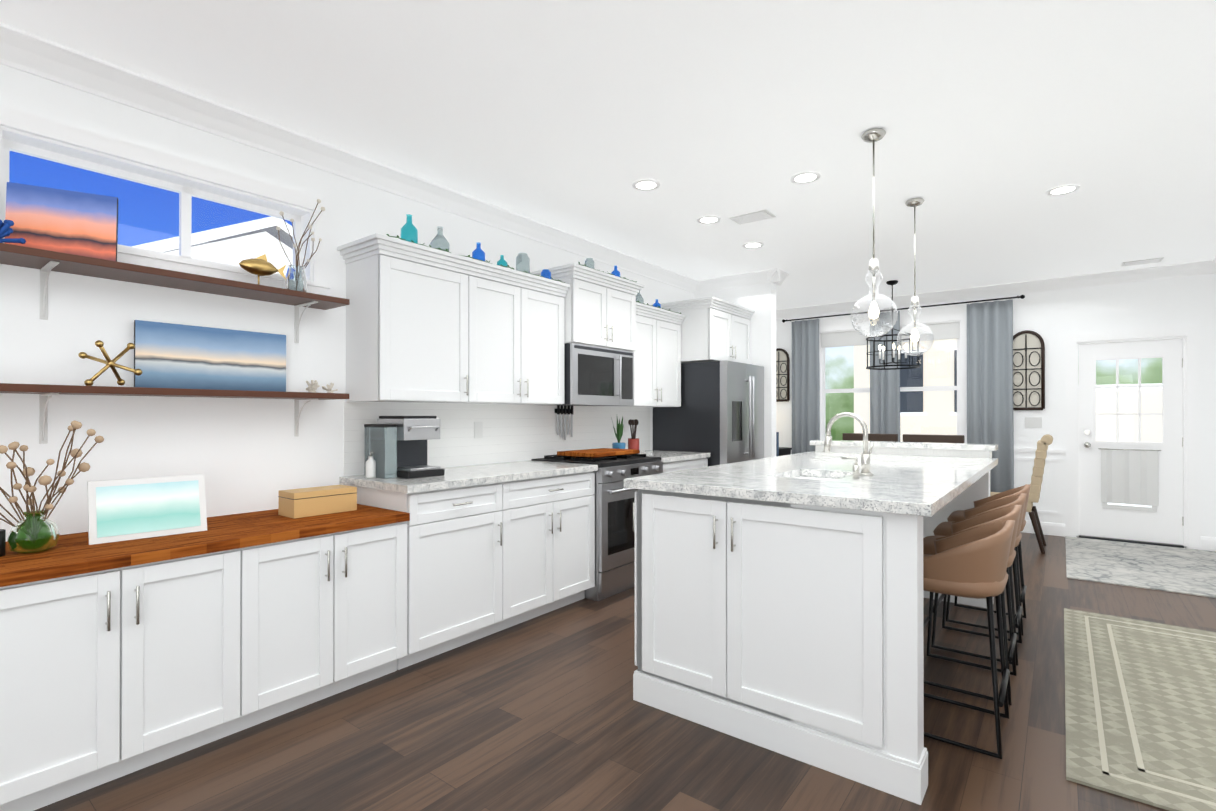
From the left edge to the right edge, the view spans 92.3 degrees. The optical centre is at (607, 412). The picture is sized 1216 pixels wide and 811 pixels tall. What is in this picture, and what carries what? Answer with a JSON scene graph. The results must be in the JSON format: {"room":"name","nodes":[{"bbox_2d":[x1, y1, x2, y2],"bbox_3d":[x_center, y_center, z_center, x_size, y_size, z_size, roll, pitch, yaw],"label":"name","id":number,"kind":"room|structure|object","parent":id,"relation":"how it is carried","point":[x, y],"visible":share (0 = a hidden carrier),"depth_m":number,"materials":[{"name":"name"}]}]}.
{"room":"kitchen","nodes":[
{"label":"kitchen","id":0,"kind":"room"},
{"bbox_2d":[0,64,693,541],"bbox_3d":[-1.459,-0.067,3.321,0.160,2.670,7.820,0,0,38],"label":"wall","id":1,"kind":"structure","parent":0,"point":[246,454],"depth_m":2.62,"materials":[{"name":"white paint"}]},
{"bbox_2d":[0,105,330,295],"bbox_3d":[-1.955,-0.874,2.652,0.200,0.520,1.310,0,0,38],"label":"window","id":2,"kind":"structure","parent":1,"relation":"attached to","point":[187,180],"depth_m":2.62,"materials":[{"name":"white"}]},
{"bbox_2d":[0,383,348,443],"bbox_3d":[-2.124,0.009,2.128,0.248,0.220,2.320,0,0,38],"label":"shelf","id":3,"kind":"object","parent":1,"relation":"attached to","point":[44,391],"visible":1,"depth_m":2.31,"materials":[{"name":"brown wood"}]},
{"bbox_2d":[78,340,141,385],"bbox_3d":[-1.973,-0.195,2.316,0.184,0.186,0.168,0,0,38],"label":"jack","id":4,"kind":"object","parent":3,"relation":"on","point":[110,363],"visible":0.96,"depth_m":2.31,"materials":[{"name":"gold metal"}]},
{"bbox_2d":[134,320,285,391],"bbox_3d":[-1.806,-0.245,2.693,0.032,0.290,0.600,0,0,38],"label":"framed picture","id":5,"kind":"object","parent":3,"relation":"on","point":[171,355],"visible":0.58,"depth_m":2.66,"materials":[{"name":"blue paper"}]},
{"bbox_2d":[306,380,319,392],"bbox_3d":[-1.488,-0.133,2.939,0.076,0.067,0.062,0,0,38],"label":"coral","id":6,"kind":"object","parent":3,"relation":"on","point":[313,386],"visible":1,"depth_m":2.93,"materials":[{"name":"beige"}]},
{"bbox_2d":[322,382,337,392],"bbox_3d":[-1.432,-0.128,3.004,0.045,0.058,0.083,0,0,38],"label":"coral","id":7,"kind":"object","parent":3,"relation":"on","point":[328,389],"visible":1,"depth_m":2.99,"materials":[{"name":"beige"}]},
{"bbox_2d":[0,243,349,342],"bbox_3d":[-2.124,-0.471,2.130,0.248,0.220,2.320,0,0,38],"label":"shelf","id":8,"kind":"object","parent":1,"relation":"attached to","point":[46,262],"visible":1,"depth_m":2.38,"materials":[{"name":"brown wood"}]},
{"bbox_2d":[0,220,25,243],"bbox_3d":[-2.125,-0.635,2.014,0.083,0.104,0.172,0,0,38],"label":"coral","id":9,"kind":"object","parent":8,"relation":"on","point":[6,229],"visible":1,"depth_m":2.03,"materials":[{"name":"blue"}]},
{"bbox_2d":[4,182,117,260],"bbox_3d":[-2.066,-0.714,2.215,0.316,0.265,0.042,0,0,-29],"label":"framed picture","id":10,"kind":"object","parent":8,"relation":"on","point":[66,221],"visible":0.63,"depth_m":2.21,"materials":[{"name":"multicoloured fabric"}]},
{"bbox_2d":[239,254,285,284],"bbox_3d":[-1.630,-0.667,2.760,0.080,0.175,0.210,0,0,38],"label":"fish sculpture","id":11,"kind":"object","parent":8,"relation":"on","point":[259,266],"visible":0.77,"depth_m":2.73,"materials":[{"name":"gold metal"}]},
{"bbox_2d":[276,199,324,291],"bbox_3d":[-1.512,-0.820,2.909,0.187,0.482,0.228,0,0,38],"label":"vase","id":12,"kind":"object","parent":8,"relation":"on","point":[295,279],"visible":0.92,"depth_m":2.87,"materials":[{"name":"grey glass"}]},
{"bbox_2d":[0,22,699,293],"bbox_3d":[-1.394,-1.346,3.199,0.096,0.110,7.699,0,0,38],"label":"crown molding","id":13,"kind":"structure","parent":1,"relation":"attached to","point":[26,52],"depth_m":2.85,"materials":[{"name":"white"}]},
{"bbox_2d":[341,241,480,403],"bbox_3d":[-1.114,-0.460,3.353,0.342,0.797,0.632,0,0,38],"label":"upper cabinet","id":14,"kind":"object","parent":1,"relation":"attached to","point":[425,324],"depth_m":3.17,"materials":[{"name":"white wood"}]},
{"bbox_2d":[461,242,491,263],"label":"bottle","id":15,"kind":"object","parent":14,"relation":"on","point":[478,254],"depth_m":3.53,"materials":[{"name":"blue glass"}]},
{"bbox_2d":[343,402,650,475],"bbox_3d":[-0.521,-0.064,4.391,0.006,0.828,3.020,0,0,38],"label":"backsplash","id":16,"kind":"structure","parent":1,"relation":"attached to","point":[512,433],"depth_m":4.07,"materials":[{"name":"tile"}]},
{"bbox_2d":[474,422,482,437],"bbox_3d":[-0.873,0.115,3.929,0.005,0.110,0.070,0,0,38],"label":"electrical outlet plate","id":17,"kind":"object","parent":16,"relation":"attached to","point":[478,429],"depth_m":3.93,"materials":[{"name":"white plastic"}]},
{"bbox_2d":[555,405,572,439],"bbox_3d":[-0.342,0.072,4.593,0.028,0.280,0.200,0,0,38],"label":"rack","id":18,"kind":"object","parent":16,"relation":"attached to","point":[567,410],"visible":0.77,"depth_m":4.58,"materials":[{"name":"black metal"}]},
{"bbox_2d":[624,420,628,431],"bbox_3d":[0.170,0.120,5.272,0.005,0.110,0.070,0,0,38],"label":"electrical outlet plate","id":19,"kind":"object","parent":16,"relation":"attached to","point":[626,426],"depth_m":5.26,"materials":[{"name":"white plastic"}]},
{"bbox_2d":[481,269,567,404],"bbox_3d":[-0.717,-0.459,3.863,0.342,0.797,0.906,0,0,38],"label":"upper cabinet","id":20,"kind":"object","parent":1,"relation":"attached to","point":[522,321],"depth_m":3.78,"materials":[{"name":"white wood"}]},
{"bbox_2d":[530,263,644,351],"bbox_3d":[-0.154,-0.760,4.488,0.467,0.535,0.860,0,0,38],"label":"upper cabinet","id":21,"kind":"object","parent":1,"relation":"attached to","point":[599,308],"visible":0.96,"depth_m":4.29,"materials":[{"name":"white wood"}]},
{"bbox_2d":[560,343,633,405],"bbox_3d":[-0.160,-0.274,4.491,0.440,0.432,0.748,0,0,38],"label":"microwave","id":22,"kind":"object","parent":21,"relation":"attached to","point":[597,376],"visible":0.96,"depth_m":4.32,"materials":[{"name":"grey metal"}]},
{"bbox_2d":[613,302,685,406],"bbox_3d":[0.305,-0.476,5.140,0.392,0.840,0.825,0,0,38],"label":"upper cabinet","id":23,"kind":"object","parent":1,"relation":"attached to","point":[657,367],"visible":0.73,"depth_m":5.06,"materials":[{"name":"white wood"}]},
{"bbox_2d":[651,296,754,363],"bbox_3d":[0.923,-0.749,5.696,0.687,0.550,0.900,0,0,38],"label":"upper cabinet","id":24,"kind":"object","parent":1,"relation":"attached to","point":[714,328],"visible":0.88,"depth_m":5.35,"materials":[{"name":"white wood"}]},
{"bbox_2d":[0,0,1215,309],"bbox_3d":[0.688,-1.443,2.944,5.220,0.080,10.170,0,0,38],"label":"ceiling","id":25,"kind":"structure","parent":0,"point":[996,120],"depth_m":2.72,"materials":[{"name":"white paint"}]},
{"bbox_2d":[632,179,659,190],"bbox_3d":[0.234,-1.398,3.581,0.168,0.006,0.168,0,0,29],"label":"recessed light","id":26,"kind":"object","parent":25,"relation":"in","point":[648,184],"depth_m":3.57,"materials":[{"name":"white plastic"}]},
{"bbox_2d":[697,216,720,223],"bbox_3d":[0.731,-1.395,4.221,0.168,0.006,0.168,0,0,29],"label":"recessed light","id":27,"kind":"object","parent":25,"relation":"in","point":[707,219],"depth_m":4.21,"materials":[{"name":"white"}]},
{"bbox_2d":[729,209,775,224],"bbox_3d":[1.030,-1.393,4.166,0.280,0.011,0.180,0,0,38],"label":"ceiling vent","id":28,"kind":"object","parent":25,"relation":"in","point":[760,215],"depth_m":4.15,"materials":[{"name":"white plastic"}]},
{"bbox_2d":[743,242,763,247],"bbox_3d":[1.207,-1.393,4.851,0.168,0.006,0.168,0,0,29],"label":"recessed light","id":29,"kind":"object","parent":25,"relation":"in","point":[751,244],"depth_m":4.83,"materials":[{"name":"white"}]},
{"bbox_2d":[790,171,820,183],"bbox_3d":[1.174,-1.398,3.472,0.168,0.006,0.168,0,0,29],"label":"recessed light","id":30,"kind":"object","parent":25,"relation":"in","point":[802,178],"depth_m":3.47,"materials":[{"name":"white"}]},
{"bbox_2d":[851,128,897,336],"bbox_3d":[1.329,-0.890,2.919,0.215,1.024,0.215,0,0,38],"label":"pendant light","id":31,"kind":"object","parent":25,"relation":"hanging from","point":[873,135],"visible":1,"depth_m":2.91,"materials":[{"name":"clear glass"}]},
{"bbox_2d":[866,280,919,369],"bbox_3d":[3.007,-0.933,6.174,0.518,0.917,0.518,0,0,38],"label":"drum chandelier","id":32,"kind":"object","parent":25,"relation":"hanging from","point":[892,283],"visible":0.77,"depth_m":6.17,"materials":[{"name":"black metal"}]},
{"bbox_2d":[897,197,933,355],"bbox_3d":[2.018,-0.887,3.840,0.215,1.024,0.215,0,0,38],"label":"pendant light","id":33,"kind":"object","parent":25,"relation":"hanging from","point":[914,202],"visible":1,"depth_m":3.83,"materials":[{"name":"clear glass"}]},
{"bbox_2d":[1046,184,1079,195],"bbox_3d":[2.854,-1.397,3.662,0.168,0.006,0.168,0,0,29],"label":"recessed light","id":34,"kind":"object","parent":25,"relation":"in","point":[1055,191],"depth_m":3.65,"materials":[{"name":"white"}]},
{"bbox_2d":[1121,257,1163,266],"bbox_3d":[4.924,-1.389,5.384,0.280,0.011,0.180,0,0,38],"label":"ceiling vent","id":35,"kind":"object","parent":25,"relation":"in","point":[1154,260],"depth_m":5.37,"materials":[{"name":"white plastic"}]},
{"bbox_2d":[34,532,1215,810],"bbox_3d":[0.688,1.292,2.935,5.220,0.050,10.170,0,0,38],"label":"floor","id":36,"kind":"structure","parent":0,"point":[546,712],"depth_m":2.23,"materials":[{"name":"brown wood"}]},
{"bbox_2d":[0,504,409,810],"bbox_3d":[-2.085,0.871,1.845,0.650,0.785,2.905,0,0,38],"label":"base cabinet","id":37,"kind":"object","parent":36,"relation":"on","point":[118,659],"visible":0.98,"depth_m":2.11,"materials":[{"name":"white wood"}]},
{"bbox_2d":[0,529,5,556],"bbox_3d":[-2.051,0.435,1.937,0.072,0.085,0.072,0,0,38],"label":"candle","id":38,"kind":"object","parent":37,"relation":"on","point":[2,542],"visible":1,"depth_m":1.95,"materials":[{"name":"black wax"}]},
{"bbox_2d":[0,421,103,552],"bbox_3d":[-2.022,0.252,1.976,0.283,0.451,0.470,0,0,38],"label":"vase","id":39,"kind":"object","parent":37,"relation":"on","point":[34,531],"visible":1,"depth_m":2.00,"materials":[{"name":"green glass"}]},
{"bbox_2d":[87,474,206,544],"bbox_3d":[-1.780,0.366,2.268,0.068,0.225,0.361,0,0,43],"label":"framed picture","id":40,"kind":"object","parent":37,"relation":"on","point":[129,509],"visible":1,"depth_m":2.25,"materials":[{"name":"white fabric"}]},
{"bbox_2d":[278,485,356,518],"bbox_3d":[-1.395,0.423,2.814,0.164,0.115,0.304,0,0,38],"label":"box","id":41,"kind":"object","parent":37,"relation":"on","point":[306,502],"visible":1,"depth_m":2.74,"materials":[{"name":"brown wood"}]},
{"bbox_2d":[344,480,514,669],"bbox_3d":[-1.002,0.828,3.268,0.617,0.880,0.661,0,0,38],"label":"base cabinet","id":42,"kind":"object","parent":36,"relation":"on","point":[494,548],"depth_m":3.06,"materials":[{"name":"white wood"}]},
{"bbox_2d":[339,460,597,495],"bbox_3d":[-0.765,0.368,3.554,0.642,0.039,1.450,0,0,38],"label":"countertop","id":43,"kind":"structure","parent":42,"relation":"on","point":[463,476],"depth_m":3.24,"materials":[{"name":"white stone"}]},
{"bbox_2d":[365,452,375,477],"bbox_3d":[-1.262,0.277,3.110,0.061,0.138,0.052,0,0,38],"label":"soap bottle","id":44,"kind":"object","parent":43,"relation":"on","point":[370,468],"visible":1,"depth_m":3.09,"materials":[{"name":"white plastic"}]},
{"bbox_2d":[364,416,444,478],"bbox_3d":[-1.121,0.182,3.217,0.300,0.330,0.308,0,0,38],"label":"coffee maker","id":45,"kind":"object","parent":43,"relation":"on","point":[397,445],"visible":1,"depth_m":3.15,"materials":[{"name":"black"}]},
{"bbox_2d":[515,472,594,624],"bbox_3d":[-0.602,0.830,3.783,0.617,0.880,0.886,0,0,38],"label":"base cabinet","id":46,"kind":"object","parent":36,"relation":"on","point":[555,515],"depth_m":3.63,"materials":[{"name":"white wood"}]},
{"bbox_2d":[532,454,662,600],"bbox_3d":[-0.050,0.794,4.402,0.717,0.955,0.760,0,0,38],"label":"range","id":47,"kind":"object","parent":36,"relation":"on","point":[614,548],"visible":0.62,"depth_m":4.06,"materials":[{"name":"silver metal"}]},
{"bbox_2d":[557,448,639,456],"bbox_3d":[-0.066,0.300,4.429,0.360,0.029,0.560,0,0,38],"label":"cutting board","id":48,"kind":"object","parent":47,"relation":"on","point":[601,452],"visible":1,"depth_m":4.31,"materials":[{"name":"brown wood"}]},
{"bbox_2d":[639,450,709,472],"bbox_3d":[0.407,0.814,5.056,0.650,0.920,0.825,0,0,38],"label":"base cabinet","id":49,"kind":"object","parent":36,"relation":"on","point":[673,461],"visible":0.06,"depth_m":4.95,"materials":[{"name":"white wood"}]},
{"bbox_2d":[612,417,625,448],"bbox_3d":[0.097,0.179,4.923,0.128,0.346,0.116,0,0,38],"label":"plant pot","id":50,"kind":"object","parent":49,"relation":"on","point":[619,444],"visible":0.77,"depth_m":4.90,"materials":[{"name":"blue"}]},
{"bbox_2d":[628,419,638,453],"bbox_3d":[0.223,0.204,5.078,0.100,0.298,0.100,0,0,38],"label":"utensil crock","id":51,"kind":"object","parent":49,"relation":"on","point":[633,441],"visible":0.9,"depth_m":5.05,"materials":[{"name":"red ceramic"}]},
{"bbox_2d":[653,360,763,465],"bbox_3d":[1.012,0.408,5.669,0.842,1.735,0.818,0,0,38],"label":"fridge","id":52,"kind":"object","parent":36,"relation":"on","point":[718,414],"visible":0.56,"depth_m":5.33,"materials":[{"name":"grey metal"}]},
{"bbox_2d":[776,432,778,455],"bbox_3d":[2.050,0.756,6.810,0.579,1.052,0.470,0,0,38],"label":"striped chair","id":53,"kind":"object","parent":36,"relation":"on","point":[777,443],"depth_m":7.01,"materials":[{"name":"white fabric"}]},
{"bbox_2d":[779,447,791,455],"bbox_3d":[1.969,0.873,7.860,0.865,0.820,0.460,0,0,38],"label":"buffet","id":54,"kind":"object","parent":36,"relation":"on","point":[784,451],"depth_m":7.61,"materials":[{"name":"black"}]},
{"bbox_2d":[624,468,993,804],"bbox_3d":[1.314,0.800,3.230,1.173,0.935,2.588,0,0,38],"label":"kitchen island","id":55,"kind":"object","parent":36,"relation":"on","point":[778,604],"depth_m":2.15,"materials":[{"name":"white painted wood"},{"name":"granite"},{"name":"brushed nickel"}]},
{"bbox_2d":[624,444,997,515],"bbox_3d":[1.328,0.288,3.216,1.200,0.090,2.565,0,0,38],"label":"island countertop","id":56,"kind":"structure","parent":55,"relation":"on","point":[776,477],"depth_m":2.63,"materials":[{"name":"white stone"}]},
{"bbox_2d":[796,472,863,479],"bbox_3d":[0.983,0.411,2.778,0.324,0.184,0.484,0,0,38],"label":"sink","id":57,"kind":"object","parent":56,"relation":"in","point":[807,475],"depth_m":2.95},
{"bbox_2d":[820,412,875,475],"bbox_3d":[1.141,0.144,2.774,0.223,0.295,0.086,0,0,38],"label":"faucet","id":58,"kind":"object","parent":56,"relation":"on","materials":[{"name":"silver metal"}]},
{"bbox_2d":[840,456,859,479],"bbox_3d":[1.081,0.243,2.601,0.075,0.095,0.028,0,0,38],"label":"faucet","id":59,"kind":"object","parent":56,"relation":"on","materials":[{"name":"silver metal"}]},
{"bbox_2d":[842,433,897,441],"bbox_3d":[2.591,0.736,5.632,0.470,1.084,0.579,0,0,38],"label":"chair","id":60,"kind":"object","parent":36,"relation":"on","point":[871,437],"visible":0.06,"depth_m":5.38,"materials":[{"name":"brown wood"}]},
{"bbox_2d":[903,434,964,442],"bbox_3d":[3.001,0.735,5.313,0.470,1.084,0.579,0,0,38],"label":"chair","id":61,"kind":"object","parent":36,"relation":"on","point":[934,438],"visible":0.04,"depth_m":5.07,"materials":[{"name":"brown wood"}]},
{"bbox_2d":[923,520,1014,758],"bbox_3d":[1.401,0.840,2.376,0.419,0.840,0.456,0,0,38],"label":"stool","id":62,"kind":"object","parent":36,"relation":"on","point":[972,563],"visible":0.83,"depth_m":2.18,"materials":[{"name":"brown leather"}]},
{"bbox_2d":[923,505,1021,704],"bbox_3d":[1.708,0.841,2.771,0.419,0.840,0.456,0,0,38],"label":"stool","id":63,"kind":"object","parent":36,"relation":"on","point":[1004,514],"visible":0.33,"depth_m":2.78,"materials":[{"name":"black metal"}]},
{"bbox_2d":[931,493,1026,665],"bbox_3d":[2.015,0.843,3.166,0.419,0.840,0.456,0,0,38],"label":"stool","id":64,"kind":"object","parent":36,"relation":"on","point":[942,529],"visible":0.42,"depth_m":3.14,"materials":[{"name":"brown leather"}]},
{"bbox_2d":[946,484,1030,635],"bbox_3d":[2.321,0.844,3.561,0.419,0.840,0.456,0,0,38],"label":"stool","id":65,"kind":"object","parent":36,"relation":"on","point":[957,515],"visible":0.42,"depth_m":3.54,"materials":[{"name":"brown leather"}]},
{"bbox_2d":[990,434,1052,553],"bbox_3d":[3.878,0.742,5.594,0.620,1.072,0.470,0,0,38],"label":"end chair","id":66,"kind":"object","parent":36,"relation":"on","point":[1045,441],"visible":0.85,"depth_m":5.30,"materials":[{"name":"beige fabric"}]},
{"bbox_2d":[1064,608,1215,810],"bbox_3d":[2.701,1.259,2.543,1.120,0.011,2.220,0,0,38],"label":"rug","id":67,"kind":"object","parent":36,"relation":"on","point":[1140,709],"visible":1,"depth_m":2.47,"materials":[{"name":"beige fabric"}]},
{"bbox_2d":[1065,536,1215,597],"bbox_3d":[4.549,1.268,4.907,1.100,0.010,1.900,0,0,38],"label":"area rug","id":68,"kind":"object","parent":36,"relation":"on","point":[1173,569],"visible":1,"depth_m":4.83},
{"bbox_2d":[694,282,775,457],"bbox_3d":[1.068,-0.057,6.233,1.460,2.670,0.120,0,0,38],"label":"wall","id":69,"kind":"structure","parent":0,"point":[759,300],"depth_m":5.80,"materials":[{"name":"white paint"}]},
{"bbox_2d":[700,268,783,292],"bbox_3d":[1.327,-1.337,5.906,0.836,0.110,0.106,0,0,38],"label":"crown molding","id":70,"kind":"structure","parent":69,"relation":"attached to","point":[775,275],"depth_m":5.87,"materials":[{"name":"white paint"}]},
{"bbox_2d":[776,273,1215,549],"bbox_3d":[3.757,-0.055,6.893,5.220,2.670,0.160,0,0,38],"label":"wall","id":71,"kind":"structure","parent":0,"point":[1052,318],"depth_m":5.99,"materials":[{"name":"white paint"}]},
{"bbox_2d":[776,348,789,401],"bbox_3d":[2.308,-0.511,7.881,0.290,0.720,0.035,0,0,38],"label":"wall art","id":72,"kind":"object","parent":71,"relation":"attached to","point":[782,376],"visible":0.69,"depth_m":7.85,"materials":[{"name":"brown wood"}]},
{"bbox_2d":[819,310,966,443],"bbox_3d":[3.402,-0.279,7.138,1.820,1.760,0.210,0,0,38],"label":"window","id":73,"kind":"structure","parent":71,"relation":"in","point":[948,325],"depth_m":6.89,"materials":[{"name":"white"}]},
{"bbox_2d":[782,295,1024,322],"bbox_3d":[3.380,-1.220,6.981,2.624,0.044,0.165,0,0,38],"label":"curtain rod","id":74,"kind":"object","parent":71,"relation":"attached to","point":[1018,297],"visible":0.88,"depth_m":6.69,"materials":[{"name":"black metal"}]},
{"bbox_2d":[792,319,819,453],"bbox_3d":[2.569,0.018,7.586,0.372,2.448,0.078,0,0,38],"label":"curtain","id":75,"kind":"object","parent":74,"relation":"hanging from","point":[805,389],"visible":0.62,"depth_m":7.59,"materials":[{"name":"grey fabric"}]},
{"bbox_2d":[870,311,899,441],"bbox_3d":[3.323,0.017,7.000,0.342,2.448,0.078,0,0,38],"label":"curtain","id":76,"kind":"object","parent":74,"relation":"hanging from","point":[884,401],"visible":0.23,"depth_m":7.00,"materials":[{"name":"grey fabric"}]},
{"bbox_2d":[967,299,1013,491],"bbox_3d":[4.156,0.014,6.353,0.432,2.448,0.078,0,0,38],"label":"curtain","id":77,"kind":"object","parent":74,"relation":"hanging from","point":[990,418],"visible":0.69,"depth_m":6.34,"materials":[{"name":"grey fabric"}]},
{"bbox_2d":[776,260,1211,318],"bbox_3d":[3.639,-1.334,6.827,4.800,0.110,0.096,0,0,38],"label":"crown molding","id":78,"kind":"structure","parent":71,"relation":"attached to","point":[1200,267],"depth_m":6.20,"materials":[{"name":"white"}]},
{"bbox_2d":[1013,330,1044,409],"bbox_3d":[4.452,-0.452,6.215,0.320,0.850,0.035,0,0,38],"label":"wall art","id":79,"kind":"object","parent":71,"relation":"attached to","point":[1028,369],"visible":0.83,"depth_m":6.20,"materials":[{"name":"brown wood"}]},
{"bbox_2d":[1014,417,1064,514],"bbox_3d":[4.397,0.553,6.280,0.820,1.010,0.019,0,0,38],"label":"trim","id":80,"kind":"structure","parent":71,"relation":"attached to","point":[1033,422],"depth_m":6.15,"materials":[{"name":"white wood"}]},
{"bbox_2d":[1021,520,1064,536],"bbox_3d":[4.391,1.213,6.286,0.840,0.130,0.014,0,0,38],"label":"baseboard","id":81,"kind":"structure","parent":71,"relation":"attached to","point":[1058,529],"depth_m":6.10,"materials":[{"name":"white wood"}]},
{"bbox_2d":[1065,326,1199,549],"bbox_3d":[5.150,0.234,5.774,0.980,2.085,0.218,0,0,38],"label":"back door","id":82,"kind":"structure","parent":71,"relation":"in","point":[1140,492],"depth_m":5.71,"materials":[{"name":"white wood"}]},
{"bbox_2d":[1212,257,1215,273],"bbox_3d":[2.586,-1.352,1.471,0.096,0.110,9.850,0,0,38],"label":"crown molding","id":83,"kind":"structure","parent":71,"relation":"attached to","point":[1214,260],"depth_m":5.34,"materials":[{"name":"white"}]},
{"label":"outside","id":84,"kind":"structure","parent":0,"visible":0},
{"bbox_2d":[825,346,1161,439],"bbox_3d":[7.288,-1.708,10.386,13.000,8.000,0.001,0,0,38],"label":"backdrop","id":85,"kind":"structure","parent":84,"point":[1154,372],"depth_m":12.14,"materials":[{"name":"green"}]},
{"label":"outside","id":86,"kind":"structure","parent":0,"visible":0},
{"bbox_2d":[9,151,291,246],"bbox_3d":[-6.264,-2.220,6.793,0.001,9.000,15.000,0,0,38],"label":"sky","id":87,"kind":"structure","parent":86,"point":[35,171],"depth_m":7.27,"materials":[{"name":"blue"}]},
{"bbox_2d":[132,216,292,274],"bbox_3d":[-4.505,0.174,6.685,3.300,4.210,4.545,0,0,38],"label":"house","id":88,"kind":"structure","parent":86,"point":[216,244],"depth_m":5.63,"materials":[{"name":"white"}]},
{"bbox_2d":[854,339,1162,441],"bbox_3d":[6.795,-0.612,9.341,5.500,4.800,4.650,0,0,38],"label":"house","id":89,"kind":"structure","parent":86,"point":[917,375],"depth_m":9.53,"materials":[{"name":"beige"}]}
]}

